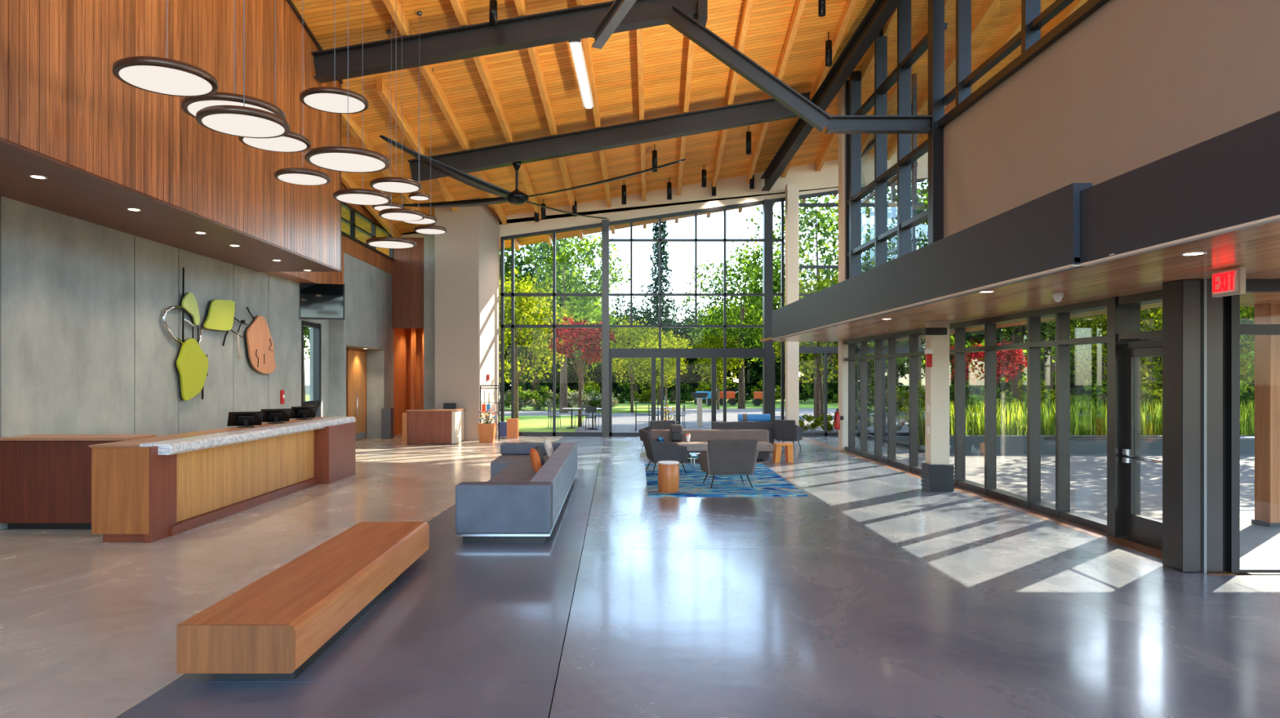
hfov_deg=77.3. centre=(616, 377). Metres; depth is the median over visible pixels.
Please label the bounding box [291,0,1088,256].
ceiling
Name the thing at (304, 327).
leafy tree
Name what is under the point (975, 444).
wall
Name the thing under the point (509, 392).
shrub
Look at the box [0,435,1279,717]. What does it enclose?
floor
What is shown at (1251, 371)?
shrub
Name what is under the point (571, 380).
shrub
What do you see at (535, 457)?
cushion
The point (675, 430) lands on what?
backpack
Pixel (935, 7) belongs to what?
steel column
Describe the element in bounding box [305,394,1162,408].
lawn
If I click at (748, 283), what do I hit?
leafy tree
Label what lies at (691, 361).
leafy tree
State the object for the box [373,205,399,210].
diffuser
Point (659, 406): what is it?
cafe table
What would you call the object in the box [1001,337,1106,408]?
shrub
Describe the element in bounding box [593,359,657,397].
shrub
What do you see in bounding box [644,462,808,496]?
area rug
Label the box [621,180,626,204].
pendant light
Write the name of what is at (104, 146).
bulkhead
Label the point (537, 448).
cushion
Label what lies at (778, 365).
leafy tree
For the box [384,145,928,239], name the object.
wall
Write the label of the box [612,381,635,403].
shrub
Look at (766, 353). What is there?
window
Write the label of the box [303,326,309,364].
leafy tree
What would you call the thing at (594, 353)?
leafy tree
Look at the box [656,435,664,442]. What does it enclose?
cushion
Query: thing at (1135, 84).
wall
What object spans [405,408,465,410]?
countertop
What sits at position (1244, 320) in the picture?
leafy tree
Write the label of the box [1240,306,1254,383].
leafy tree
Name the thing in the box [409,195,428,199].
diffuser
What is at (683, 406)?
cafe chair
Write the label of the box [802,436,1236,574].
trim
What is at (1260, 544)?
paving
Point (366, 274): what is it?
wall
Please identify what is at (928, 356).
fire alarm strobe
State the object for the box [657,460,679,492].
table
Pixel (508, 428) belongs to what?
planter
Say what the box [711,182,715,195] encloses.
pendant light
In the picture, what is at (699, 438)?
lounge sofa
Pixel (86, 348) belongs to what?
wall
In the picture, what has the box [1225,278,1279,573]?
window
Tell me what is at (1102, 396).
leafy tree
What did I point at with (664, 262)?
leafy tree
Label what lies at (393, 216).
diffuser
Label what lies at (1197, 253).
recessed light
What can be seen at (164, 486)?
reception desk
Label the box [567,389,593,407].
shrub
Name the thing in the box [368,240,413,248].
diffuser
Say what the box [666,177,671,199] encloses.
pendant light
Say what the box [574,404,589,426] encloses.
cafe chair
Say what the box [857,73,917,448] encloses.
window
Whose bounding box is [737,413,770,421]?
bolster
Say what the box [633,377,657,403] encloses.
shrub
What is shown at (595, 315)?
leafy tree
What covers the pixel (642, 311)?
leafy tree
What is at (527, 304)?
leafy tree
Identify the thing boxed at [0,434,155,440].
countertop
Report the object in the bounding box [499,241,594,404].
leafy tree
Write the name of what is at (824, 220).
leafy tree
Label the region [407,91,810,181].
steel beam
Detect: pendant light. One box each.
[488,0,497,30]
[534,212,538,222]
[541,199,546,217]
[572,200,577,216]
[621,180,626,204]
[652,144,657,172]
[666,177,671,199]
[701,164,706,186]
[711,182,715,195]
[746,125,751,155]
[749,174,754,189]
[817,0,826,17]
[825,31,831,66]
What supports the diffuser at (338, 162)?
attached to the pendant at (348, 158)
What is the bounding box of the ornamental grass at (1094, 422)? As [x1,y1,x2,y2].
[918,396,1254,444]
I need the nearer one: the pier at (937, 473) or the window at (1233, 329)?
the window at (1233, 329)
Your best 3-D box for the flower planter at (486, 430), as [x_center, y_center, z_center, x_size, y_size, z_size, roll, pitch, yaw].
[-3.812,1.409,23.606,0.642,0.973,0.666,0,0,0]
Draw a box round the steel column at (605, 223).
[601,219,608,436]
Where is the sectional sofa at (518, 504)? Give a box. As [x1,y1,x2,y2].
[455,441,577,542]
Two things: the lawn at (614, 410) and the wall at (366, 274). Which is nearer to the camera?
the wall at (366, 274)
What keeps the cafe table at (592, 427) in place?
on the paving at (621, 421)
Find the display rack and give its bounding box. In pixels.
[480,384,499,440]
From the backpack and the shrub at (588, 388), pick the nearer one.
the backpack
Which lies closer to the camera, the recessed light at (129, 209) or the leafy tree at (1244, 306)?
the recessed light at (129, 209)
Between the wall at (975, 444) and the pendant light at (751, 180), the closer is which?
the wall at (975, 444)
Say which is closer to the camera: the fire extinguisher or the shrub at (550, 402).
the fire extinguisher
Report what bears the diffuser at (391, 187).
attached to the pendant at (391, 184)
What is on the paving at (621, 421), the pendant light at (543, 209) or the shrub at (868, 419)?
the shrub at (868, 419)
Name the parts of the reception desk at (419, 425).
post, panel, panel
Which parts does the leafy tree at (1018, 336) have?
crown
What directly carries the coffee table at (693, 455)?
on the area rug
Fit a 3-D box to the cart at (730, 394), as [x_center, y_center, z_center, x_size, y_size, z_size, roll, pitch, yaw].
[7.783,1.337,55.000,1.567,1.125,0.680,0,0,0]
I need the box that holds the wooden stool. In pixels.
[772,442,793,462]
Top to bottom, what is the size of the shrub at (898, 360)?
4.966 m
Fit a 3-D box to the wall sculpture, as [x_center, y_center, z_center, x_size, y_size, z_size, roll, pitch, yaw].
[-7.638,-0.768,15.642,0.123,2.342,4.363,0,0,0]
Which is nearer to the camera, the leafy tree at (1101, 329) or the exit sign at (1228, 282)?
the exit sign at (1228, 282)
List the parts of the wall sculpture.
rod, rod, panel, rod, panel, rod, rod, rod, rod, panel, rod, rod, rod, rod, panel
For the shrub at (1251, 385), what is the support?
on the paving at (621, 421)
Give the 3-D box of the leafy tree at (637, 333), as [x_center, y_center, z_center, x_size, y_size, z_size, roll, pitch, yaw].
[0.941,-0.686,47.103,3.786,5.974,4.267,0,0,-33]
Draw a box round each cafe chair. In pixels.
[547,404,560,428]
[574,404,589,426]
[585,406,596,430]
[594,404,601,426]
[648,404,657,426]
[673,404,684,425]
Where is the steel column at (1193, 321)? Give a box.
[1162,278,1225,573]
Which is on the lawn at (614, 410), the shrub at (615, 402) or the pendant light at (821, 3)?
the shrub at (615, 402)
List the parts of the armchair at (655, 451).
backrest, armrest, armrest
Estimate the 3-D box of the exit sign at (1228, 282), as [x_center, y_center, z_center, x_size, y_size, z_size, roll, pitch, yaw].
[5.356,-0.835,7.015,0.068,0.230,0.330,0,0,0]
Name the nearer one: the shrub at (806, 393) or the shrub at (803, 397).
the shrub at (803, 397)
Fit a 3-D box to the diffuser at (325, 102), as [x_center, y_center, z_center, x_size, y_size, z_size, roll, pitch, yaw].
[-3.631,-3.524,10.300,0.812,0.028,0.812,0,0,0]
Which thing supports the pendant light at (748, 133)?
in the ceiling
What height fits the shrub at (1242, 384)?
2.257 m
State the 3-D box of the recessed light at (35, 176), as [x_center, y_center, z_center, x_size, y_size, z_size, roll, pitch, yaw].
[-6.546,-2.267,9.050,0.172,0.006,0.172,0,0,0]
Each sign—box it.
[691,392,707,426]
[1212,266,1245,297]
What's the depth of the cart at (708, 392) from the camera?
54.20 m
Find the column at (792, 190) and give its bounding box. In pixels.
[785,183,799,426]
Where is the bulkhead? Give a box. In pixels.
[0,0,342,271]
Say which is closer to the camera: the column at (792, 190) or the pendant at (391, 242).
the pendant at (391, 242)
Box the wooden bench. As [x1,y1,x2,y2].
[176,521,429,678]
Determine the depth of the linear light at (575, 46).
17.33 m
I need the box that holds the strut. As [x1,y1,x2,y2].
[664,4,932,133]
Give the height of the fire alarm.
0.320 m
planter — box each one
[476,408,497,442]
[499,417,518,438]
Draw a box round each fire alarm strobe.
[486,373,489,380]
[924,348,933,366]
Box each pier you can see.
[423,222,435,408]
[920,320,955,491]
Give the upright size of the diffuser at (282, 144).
0.028 m
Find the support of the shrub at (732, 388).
on the lawn at (808, 403)
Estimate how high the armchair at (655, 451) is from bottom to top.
0.844 m
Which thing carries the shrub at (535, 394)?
on the lawn at (614, 410)
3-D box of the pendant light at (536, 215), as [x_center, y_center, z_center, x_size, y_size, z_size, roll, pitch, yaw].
[-2.549,-5.241,25.493,0.150,0.539,0.150,0,0,0]
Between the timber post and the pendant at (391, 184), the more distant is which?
the pendant at (391, 184)
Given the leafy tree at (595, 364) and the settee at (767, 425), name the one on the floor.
the settee at (767, 425)
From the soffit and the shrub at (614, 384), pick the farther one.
the shrub at (614, 384)
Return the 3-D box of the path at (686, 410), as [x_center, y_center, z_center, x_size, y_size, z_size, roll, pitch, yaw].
[31.000,2.035,47.000,58.000,0.200,6.000,0,0,0]
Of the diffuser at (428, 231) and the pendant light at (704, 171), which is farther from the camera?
the pendant light at (704, 171)
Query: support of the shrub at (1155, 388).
on the garden bed
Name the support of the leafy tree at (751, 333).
on the lawn at (808, 403)
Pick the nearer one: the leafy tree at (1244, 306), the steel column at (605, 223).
the steel column at (605, 223)
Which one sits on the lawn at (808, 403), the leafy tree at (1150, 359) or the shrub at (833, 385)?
the leafy tree at (1150, 359)
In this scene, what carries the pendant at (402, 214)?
hanging from the ceiling
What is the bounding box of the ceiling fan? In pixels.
[379,134,685,218]
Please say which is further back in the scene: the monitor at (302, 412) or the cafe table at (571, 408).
the cafe table at (571, 408)
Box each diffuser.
[119,65,212,95]
[187,100,273,115]
[201,113,284,137]
[243,136,306,151]
[277,173,327,185]
[303,93,364,112]
[310,152,385,172]
[336,193,388,204]
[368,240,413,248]
[373,182,418,192]
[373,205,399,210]
[381,213,422,220]
[404,217,435,223]
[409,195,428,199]
[416,228,444,234]
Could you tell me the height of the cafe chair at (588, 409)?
0.881 m
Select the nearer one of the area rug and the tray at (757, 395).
the area rug
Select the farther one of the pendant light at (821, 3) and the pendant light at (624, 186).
the pendant light at (624, 186)
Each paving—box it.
[574,412,1081,431]
[882,452,1279,574]
[886,435,924,452]
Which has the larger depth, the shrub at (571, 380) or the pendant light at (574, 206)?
the shrub at (571, 380)
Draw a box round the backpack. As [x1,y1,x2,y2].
[669,421,682,441]
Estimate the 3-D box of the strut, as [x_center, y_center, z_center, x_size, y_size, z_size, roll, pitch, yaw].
[3.390,-5.839,15.093,4.975,2.477,0.343,0,0,4]
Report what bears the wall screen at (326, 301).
hanging from the wall at (366, 274)
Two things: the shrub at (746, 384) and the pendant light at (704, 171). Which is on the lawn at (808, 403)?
the shrub at (746, 384)
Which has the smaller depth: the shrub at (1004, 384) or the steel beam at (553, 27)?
the steel beam at (553, 27)
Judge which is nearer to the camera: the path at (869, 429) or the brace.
the brace
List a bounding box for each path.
[499,410,589,415]
[649,408,1085,412]
[866,427,909,431]
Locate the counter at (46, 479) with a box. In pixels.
[0,434,155,528]
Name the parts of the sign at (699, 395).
post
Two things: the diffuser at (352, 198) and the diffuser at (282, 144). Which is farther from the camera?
the diffuser at (352, 198)
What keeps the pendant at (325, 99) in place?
hanging from the ceiling
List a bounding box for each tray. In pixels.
[695,391,711,399]
[719,391,734,398]
[753,391,762,399]
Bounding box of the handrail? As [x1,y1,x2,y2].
[1044,436,1254,439]
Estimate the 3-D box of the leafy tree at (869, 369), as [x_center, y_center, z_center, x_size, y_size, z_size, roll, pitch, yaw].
[21.689,-4.101,69.836,8.868,12.930,9.078,0,0,29]
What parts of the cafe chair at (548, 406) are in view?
backrest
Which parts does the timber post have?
plate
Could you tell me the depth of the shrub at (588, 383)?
60.34 m
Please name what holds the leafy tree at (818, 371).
on the paving at (621, 421)
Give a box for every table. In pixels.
[562,407,581,428]
[582,408,601,429]
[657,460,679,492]
[658,406,675,420]
[688,452,700,471]
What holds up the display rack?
on the floor
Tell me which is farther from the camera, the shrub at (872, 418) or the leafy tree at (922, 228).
the leafy tree at (922, 228)
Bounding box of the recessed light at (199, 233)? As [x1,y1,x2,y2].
[194,231,206,234]
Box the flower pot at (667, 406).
[663,404,675,420]
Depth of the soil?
135.99 m
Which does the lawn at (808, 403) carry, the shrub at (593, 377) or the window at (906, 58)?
the shrub at (593, 377)
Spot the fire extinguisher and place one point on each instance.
(837, 417)
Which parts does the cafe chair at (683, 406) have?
backrest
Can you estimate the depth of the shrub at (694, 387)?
75.98 m
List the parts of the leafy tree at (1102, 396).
crown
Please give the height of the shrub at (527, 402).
1.154 m
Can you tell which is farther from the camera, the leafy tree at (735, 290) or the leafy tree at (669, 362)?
the leafy tree at (735, 290)
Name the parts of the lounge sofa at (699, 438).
backrest, seat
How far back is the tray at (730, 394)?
54.70 m
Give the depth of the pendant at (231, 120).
7.77 m
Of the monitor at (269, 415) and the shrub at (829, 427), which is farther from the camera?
the shrub at (829, 427)
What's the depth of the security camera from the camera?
8.89 m
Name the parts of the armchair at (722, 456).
armrest, seat, backrest, armrest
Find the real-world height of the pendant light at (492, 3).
0.763 m
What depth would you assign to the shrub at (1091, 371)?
40.13 m
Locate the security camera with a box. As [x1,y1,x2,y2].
[1052,290,1063,302]
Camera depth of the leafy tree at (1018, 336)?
30.67 m
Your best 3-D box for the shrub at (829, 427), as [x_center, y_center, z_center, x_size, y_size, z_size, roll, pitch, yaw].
[7.556,1.596,28.821,0.666,0.692,0.902,0,0,-36]
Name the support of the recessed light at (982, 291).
in the soffit
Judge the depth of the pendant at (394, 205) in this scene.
15.53 m
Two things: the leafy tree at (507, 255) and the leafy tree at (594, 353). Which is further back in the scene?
the leafy tree at (507, 255)
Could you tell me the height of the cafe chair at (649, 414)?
0.881 m
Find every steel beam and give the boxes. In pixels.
[311,0,697,83]
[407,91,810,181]
[760,0,902,191]
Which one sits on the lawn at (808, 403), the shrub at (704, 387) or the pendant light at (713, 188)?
the shrub at (704, 387)
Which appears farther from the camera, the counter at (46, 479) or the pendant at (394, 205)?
the pendant at (394, 205)
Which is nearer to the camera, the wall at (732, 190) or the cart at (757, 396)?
the wall at (732, 190)
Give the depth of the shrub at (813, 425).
28.74 m
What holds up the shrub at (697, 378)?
on the lawn at (808, 403)
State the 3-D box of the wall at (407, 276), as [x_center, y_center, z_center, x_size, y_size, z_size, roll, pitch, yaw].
[-6.550,-1.850,27.350,2.300,7.700,2.700,0,0,0]
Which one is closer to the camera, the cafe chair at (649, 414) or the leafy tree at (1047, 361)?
the cafe chair at (649, 414)
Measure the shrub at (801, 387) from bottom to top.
6.957 m
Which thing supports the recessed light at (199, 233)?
in the bulkhead
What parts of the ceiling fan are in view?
blade, blade, blade, blade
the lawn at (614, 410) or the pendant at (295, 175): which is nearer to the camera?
the pendant at (295, 175)
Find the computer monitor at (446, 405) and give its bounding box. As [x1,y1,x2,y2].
[443,402,456,408]
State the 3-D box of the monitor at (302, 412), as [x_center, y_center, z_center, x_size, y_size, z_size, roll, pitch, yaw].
[-5.800,0.651,14.839,0.223,0.244,0.500,0,0,45]
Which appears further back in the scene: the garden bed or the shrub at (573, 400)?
the shrub at (573, 400)
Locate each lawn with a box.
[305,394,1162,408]
[499,408,650,412]
[499,415,586,431]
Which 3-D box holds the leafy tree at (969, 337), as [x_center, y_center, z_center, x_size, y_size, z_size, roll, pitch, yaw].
[25.018,-3.147,56.297,7.504,10.941,7.682,0,0,-29]
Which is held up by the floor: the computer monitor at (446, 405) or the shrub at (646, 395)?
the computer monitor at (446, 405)
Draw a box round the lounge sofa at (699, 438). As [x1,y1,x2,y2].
[649,429,772,460]
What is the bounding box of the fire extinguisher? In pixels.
[834,408,843,429]
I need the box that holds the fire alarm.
[280,389,284,404]
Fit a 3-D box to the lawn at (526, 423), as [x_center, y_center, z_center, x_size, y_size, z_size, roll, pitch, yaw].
[-7.750,2.020,34.050,12.500,0.200,12.900,0,0,0]
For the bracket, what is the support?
attached to the steel beam at (553, 27)
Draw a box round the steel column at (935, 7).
[928,0,944,244]
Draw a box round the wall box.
[435,197,499,439]
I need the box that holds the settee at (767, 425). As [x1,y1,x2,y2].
[711,421,773,444]
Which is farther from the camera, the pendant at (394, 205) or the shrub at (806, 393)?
the shrub at (806, 393)
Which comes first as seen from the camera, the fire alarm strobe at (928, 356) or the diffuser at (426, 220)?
the fire alarm strobe at (928, 356)
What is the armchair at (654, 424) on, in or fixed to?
on the floor
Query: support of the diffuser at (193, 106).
attached to the pendant at (189, 105)
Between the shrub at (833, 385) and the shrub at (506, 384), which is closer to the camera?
the shrub at (833, 385)
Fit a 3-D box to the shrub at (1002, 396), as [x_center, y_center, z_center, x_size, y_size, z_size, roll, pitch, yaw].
[11.479,1.087,25.052,2.826,2.257,2.267,0,0,0]
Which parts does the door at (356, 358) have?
pull handle, kick plate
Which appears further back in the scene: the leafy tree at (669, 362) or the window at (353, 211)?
the leafy tree at (669, 362)
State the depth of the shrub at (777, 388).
59.95 m
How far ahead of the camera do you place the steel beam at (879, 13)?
19.27 m
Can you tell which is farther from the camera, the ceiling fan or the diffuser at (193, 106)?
the ceiling fan
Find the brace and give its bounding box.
[590,0,636,48]
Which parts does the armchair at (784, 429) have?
armrest, backrest, seat, armrest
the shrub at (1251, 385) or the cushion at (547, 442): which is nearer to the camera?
the cushion at (547, 442)
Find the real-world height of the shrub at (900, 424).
0.692 m
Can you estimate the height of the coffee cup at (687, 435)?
0.191 m
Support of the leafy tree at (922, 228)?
on the paving at (621, 421)
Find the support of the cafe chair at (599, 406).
on the paving at (621, 421)
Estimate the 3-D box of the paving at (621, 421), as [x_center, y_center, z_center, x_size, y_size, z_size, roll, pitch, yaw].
[19.250,2.030,35.200,41.500,0.200,17.600,0,0,0]
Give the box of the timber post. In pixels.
[1251,303,1279,526]
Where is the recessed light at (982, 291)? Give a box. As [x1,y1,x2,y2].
[977,290,995,293]
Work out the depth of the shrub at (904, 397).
25.16 m
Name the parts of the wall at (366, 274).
panel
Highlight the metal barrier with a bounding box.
[635,401,658,431]
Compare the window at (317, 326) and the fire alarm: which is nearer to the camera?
the fire alarm
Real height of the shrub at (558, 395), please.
1.693 m
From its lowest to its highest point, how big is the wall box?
7.450 m
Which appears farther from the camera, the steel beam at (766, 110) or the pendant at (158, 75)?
the steel beam at (766, 110)
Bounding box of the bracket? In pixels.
[695,0,707,26]
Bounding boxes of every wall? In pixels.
[0,195,328,528]
[264,181,393,438]
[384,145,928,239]
[391,237,423,435]
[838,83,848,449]
[943,0,1279,237]
[949,435,1254,453]
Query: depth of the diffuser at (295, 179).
10.68 m
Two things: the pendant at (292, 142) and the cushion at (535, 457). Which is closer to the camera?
the pendant at (292, 142)
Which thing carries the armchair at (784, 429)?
on the floor
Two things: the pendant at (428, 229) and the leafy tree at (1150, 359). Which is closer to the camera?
the pendant at (428, 229)
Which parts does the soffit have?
edge trim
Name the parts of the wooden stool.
leg, seat, leg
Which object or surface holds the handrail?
on the paving at (1260, 544)
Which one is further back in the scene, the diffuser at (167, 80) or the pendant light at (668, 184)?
the pendant light at (668, 184)
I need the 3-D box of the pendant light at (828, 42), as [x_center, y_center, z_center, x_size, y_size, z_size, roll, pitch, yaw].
[4.875,-7.559,18.398,0.150,0.768,0.150,0,0,0]
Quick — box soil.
[305,385,747,394]
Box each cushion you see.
[529,447,542,472]
[534,445,544,465]
[543,436,554,457]
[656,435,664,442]
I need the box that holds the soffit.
[760,111,1279,341]
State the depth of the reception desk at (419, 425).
22.80 m
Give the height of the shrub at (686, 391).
1.932 m
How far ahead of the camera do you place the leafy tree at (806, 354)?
61.79 m
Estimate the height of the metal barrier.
1.042 m
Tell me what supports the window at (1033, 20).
in the wall at (1135, 84)
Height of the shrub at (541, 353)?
6.957 m
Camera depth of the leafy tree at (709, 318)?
67.45 m
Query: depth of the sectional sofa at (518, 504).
9.11 m
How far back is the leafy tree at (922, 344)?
57.10 m
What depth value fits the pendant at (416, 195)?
15.30 m
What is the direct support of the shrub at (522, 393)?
on the lawn at (614, 410)
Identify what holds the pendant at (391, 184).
hanging from the ceiling
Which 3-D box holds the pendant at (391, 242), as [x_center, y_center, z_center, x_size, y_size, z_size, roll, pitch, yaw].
[-4.169,-4.723,14.800,0.900,4.573,0.900,0,0,0]
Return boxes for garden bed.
[886,436,924,451]
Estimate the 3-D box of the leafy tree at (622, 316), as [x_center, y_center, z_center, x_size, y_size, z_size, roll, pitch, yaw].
[1.541,-2.432,66.254,6.480,9.449,6.634,0,0,-24]
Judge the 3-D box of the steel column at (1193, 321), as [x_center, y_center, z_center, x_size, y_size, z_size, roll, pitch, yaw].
[5.760,0.470,7.938,0.480,2.860,0.325,0,0,0]
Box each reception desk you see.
[88,416,355,542]
[402,408,465,444]
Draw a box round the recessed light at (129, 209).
[126,208,141,211]
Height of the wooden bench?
0.385 m
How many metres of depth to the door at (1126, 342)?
9.50 m
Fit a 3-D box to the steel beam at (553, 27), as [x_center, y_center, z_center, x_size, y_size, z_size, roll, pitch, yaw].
[-2.165,-6.666,15.600,7.514,1.759,0.300,0,0,0]
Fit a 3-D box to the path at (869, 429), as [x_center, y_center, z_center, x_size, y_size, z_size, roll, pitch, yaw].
[34.500,1.950,28.500,51.000,0.100,3.000,0,0,0]
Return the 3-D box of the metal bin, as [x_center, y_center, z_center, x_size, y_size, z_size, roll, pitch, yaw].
[-7.140,1.415,24.925,0.280,0.970,0.350,0,0,0]
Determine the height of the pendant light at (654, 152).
0.761 m
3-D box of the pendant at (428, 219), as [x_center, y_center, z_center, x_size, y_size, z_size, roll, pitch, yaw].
[-4.010,-4.980,16.200,0.740,3.651,0.740,0,0,0]
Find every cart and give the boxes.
[693,389,716,405]
[719,391,737,404]
[751,389,776,405]
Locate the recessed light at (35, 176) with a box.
[28,174,47,179]
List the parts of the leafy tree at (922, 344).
crown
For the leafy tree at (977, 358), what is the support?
on the garden bed
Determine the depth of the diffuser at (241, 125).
7.82 m
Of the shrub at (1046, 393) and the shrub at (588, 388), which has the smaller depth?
the shrub at (1046, 393)
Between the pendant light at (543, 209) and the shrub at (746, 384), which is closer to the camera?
the pendant light at (543, 209)
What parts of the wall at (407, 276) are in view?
hanging panel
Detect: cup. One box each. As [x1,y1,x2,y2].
[685,433,690,441]
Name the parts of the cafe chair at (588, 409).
backrest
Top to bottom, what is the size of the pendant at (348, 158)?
5.323 m
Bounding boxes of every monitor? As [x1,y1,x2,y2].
[226,410,263,427]
[261,408,292,423]
[289,405,318,419]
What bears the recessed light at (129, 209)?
in the bulkhead
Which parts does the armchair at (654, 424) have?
armrest, backrest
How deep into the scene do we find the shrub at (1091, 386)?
25.17 m
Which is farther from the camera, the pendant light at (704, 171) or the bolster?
the pendant light at (704, 171)
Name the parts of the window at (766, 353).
push plate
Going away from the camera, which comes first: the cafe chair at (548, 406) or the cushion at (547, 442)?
the cushion at (547, 442)
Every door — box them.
[346,346,366,439]
[1106,288,1162,547]
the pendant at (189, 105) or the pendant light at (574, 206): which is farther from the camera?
the pendant light at (574, 206)
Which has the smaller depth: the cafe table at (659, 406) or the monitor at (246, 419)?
the monitor at (246, 419)
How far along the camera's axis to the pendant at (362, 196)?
11.88 m
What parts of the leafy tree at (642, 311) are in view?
crown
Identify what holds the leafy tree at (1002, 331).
on the lawn at (808, 403)
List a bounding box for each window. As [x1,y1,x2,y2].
[301,320,320,416]
[341,201,394,261]
[500,177,924,435]
[843,297,1106,533]
[844,0,946,279]
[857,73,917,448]
[937,0,1109,127]
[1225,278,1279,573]
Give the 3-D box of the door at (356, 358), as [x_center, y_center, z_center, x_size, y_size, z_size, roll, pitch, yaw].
[-7.856,0.510,24.200,0.188,2.780,1.800,0,0,0]
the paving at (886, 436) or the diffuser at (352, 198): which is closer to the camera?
the diffuser at (352, 198)
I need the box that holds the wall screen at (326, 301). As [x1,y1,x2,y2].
[298,282,344,319]
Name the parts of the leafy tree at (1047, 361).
crown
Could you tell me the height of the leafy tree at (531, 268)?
14.919 m
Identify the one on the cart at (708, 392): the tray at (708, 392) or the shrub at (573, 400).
the tray at (708, 392)
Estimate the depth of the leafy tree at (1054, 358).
54.84 m
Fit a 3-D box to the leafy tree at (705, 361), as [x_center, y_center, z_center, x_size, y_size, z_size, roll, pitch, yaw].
[6.297,-0.407,49.021,3.408,5.376,3.841,0,0,23]
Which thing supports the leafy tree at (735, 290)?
on the lawn at (808, 403)
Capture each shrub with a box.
[499,346,601,397]
[499,352,550,392]
[499,367,511,391]
[499,389,521,407]
[504,385,535,409]
[518,389,541,407]
[525,385,558,409]
[538,389,573,407]
[551,385,577,409]
[557,352,626,392]
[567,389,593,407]
[583,377,601,393]
[586,385,601,409]
[587,389,619,407]
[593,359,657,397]
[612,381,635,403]
[623,358,702,397]
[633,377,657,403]
[663,382,694,403]
[680,357,762,397]
[690,377,723,403]
[697,358,799,398]
[722,381,751,402]
[749,352,831,397]
[750,379,781,403]
[778,382,808,401]
[799,368,857,397]
[799,413,821,431]
[800,342,924,416]
[817,413,834,431]
[855,412,871,430]
[868,413,874,429]
[869,333,997,406]
[886,378,924,428]
[886,416,905,430]
[952,377,1023,420]
[965,337,1055,402]
[998,372,1081,419]
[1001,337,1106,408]
[1053,376,1157,417]
[1071,344,1162,413]
[1140,371,1162,413]
[1153,348,1254,397]
[1240,342,1254,397]
[1240,380,1254,410]
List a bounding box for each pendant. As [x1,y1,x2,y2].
[112,0,217,97]
[181,0,285,119]
[195,0,289,138]
[238,0,311,152]
[274,0,330,185]
[299,86,368,113]
[304,0,390,173]
[333,0,391,204]
[365,14,416,248]
[369,177,422,192]
[372,29,404,210]
[378,0,425,221]
[402,213,437,224]
[408,10,430,199]
[413,67,447,234]
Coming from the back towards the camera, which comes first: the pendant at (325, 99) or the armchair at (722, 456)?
the armchair at (722, 456)
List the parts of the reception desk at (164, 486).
panel, panel, panel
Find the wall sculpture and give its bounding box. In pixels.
[161,267,275,399]
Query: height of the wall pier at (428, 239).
7.600 m
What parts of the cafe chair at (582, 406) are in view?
backrest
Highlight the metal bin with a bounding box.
[381,407,393,439]
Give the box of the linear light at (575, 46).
[568,39,593,108]
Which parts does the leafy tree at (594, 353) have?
crown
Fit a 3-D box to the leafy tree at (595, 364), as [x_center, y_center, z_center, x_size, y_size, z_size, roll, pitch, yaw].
[-2.594,-2.270,56.882,5.838,9.183,5.653,0,0,-3]
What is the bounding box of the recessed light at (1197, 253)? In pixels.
[1179,251,1207,255]
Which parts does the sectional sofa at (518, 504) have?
armrest, seat, chrome rail, chaise seat, seat, backrest, backrest, backrest, backrest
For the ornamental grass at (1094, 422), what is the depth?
21.20 m
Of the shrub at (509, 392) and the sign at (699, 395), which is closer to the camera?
the sign at (699, 395)
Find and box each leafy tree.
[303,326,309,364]
[303,326,309,400]
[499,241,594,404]
[499,244,544,350]
[499,267,573,423]
[504,239,584,391]
[505,232,630,413]
[543,286,615,391]
[546,315,617,426]
[600,315,665,412]
[608,280,679,386]
[608,290,676,400]
[640,221,675,404]
[641,330,689,406]
[648,296,706,399]
[680,235,785,408]
[680,279,755,391]
[682,300,750,397]
[690,328,747,408]
[727,296,807,391]
[730,195,897,417]
[733,283,761,379]
[755,268,874,422]
[799,275,868,402]
[826,179,928,406]
[855,340,906,397]
[886,337,924,353]
[920,327,1026,377]
[949,338,1026,403]
[971,320,1055,399]
[996,320,1079,411]
[998,324,1085,381]
[1022,320,1085,382]
[1026,306,1162,405]
[1049,306,1162,382]
[1095,320,1162,381]
[1155,306,1254,353]
[1240,306,1254,365]
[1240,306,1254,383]
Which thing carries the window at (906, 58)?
in the wall at (1135, 84)
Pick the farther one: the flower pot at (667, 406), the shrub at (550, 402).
the shrub at (550, 402)
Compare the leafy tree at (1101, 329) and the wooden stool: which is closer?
the wooden stool
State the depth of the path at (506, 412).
42.85 m
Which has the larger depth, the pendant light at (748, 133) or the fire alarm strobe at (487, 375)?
the fire alarm strobe at (487, 375)
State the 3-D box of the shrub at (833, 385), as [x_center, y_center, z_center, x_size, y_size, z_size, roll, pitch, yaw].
[12.762,0.321,41.035,6.498,4.722,5.334,0,0,15]
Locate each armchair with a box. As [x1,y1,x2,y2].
[638,419,675,448]
[640,428,687,474]
[697,439,758,488]
[772,419,804,450]
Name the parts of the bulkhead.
trim, trim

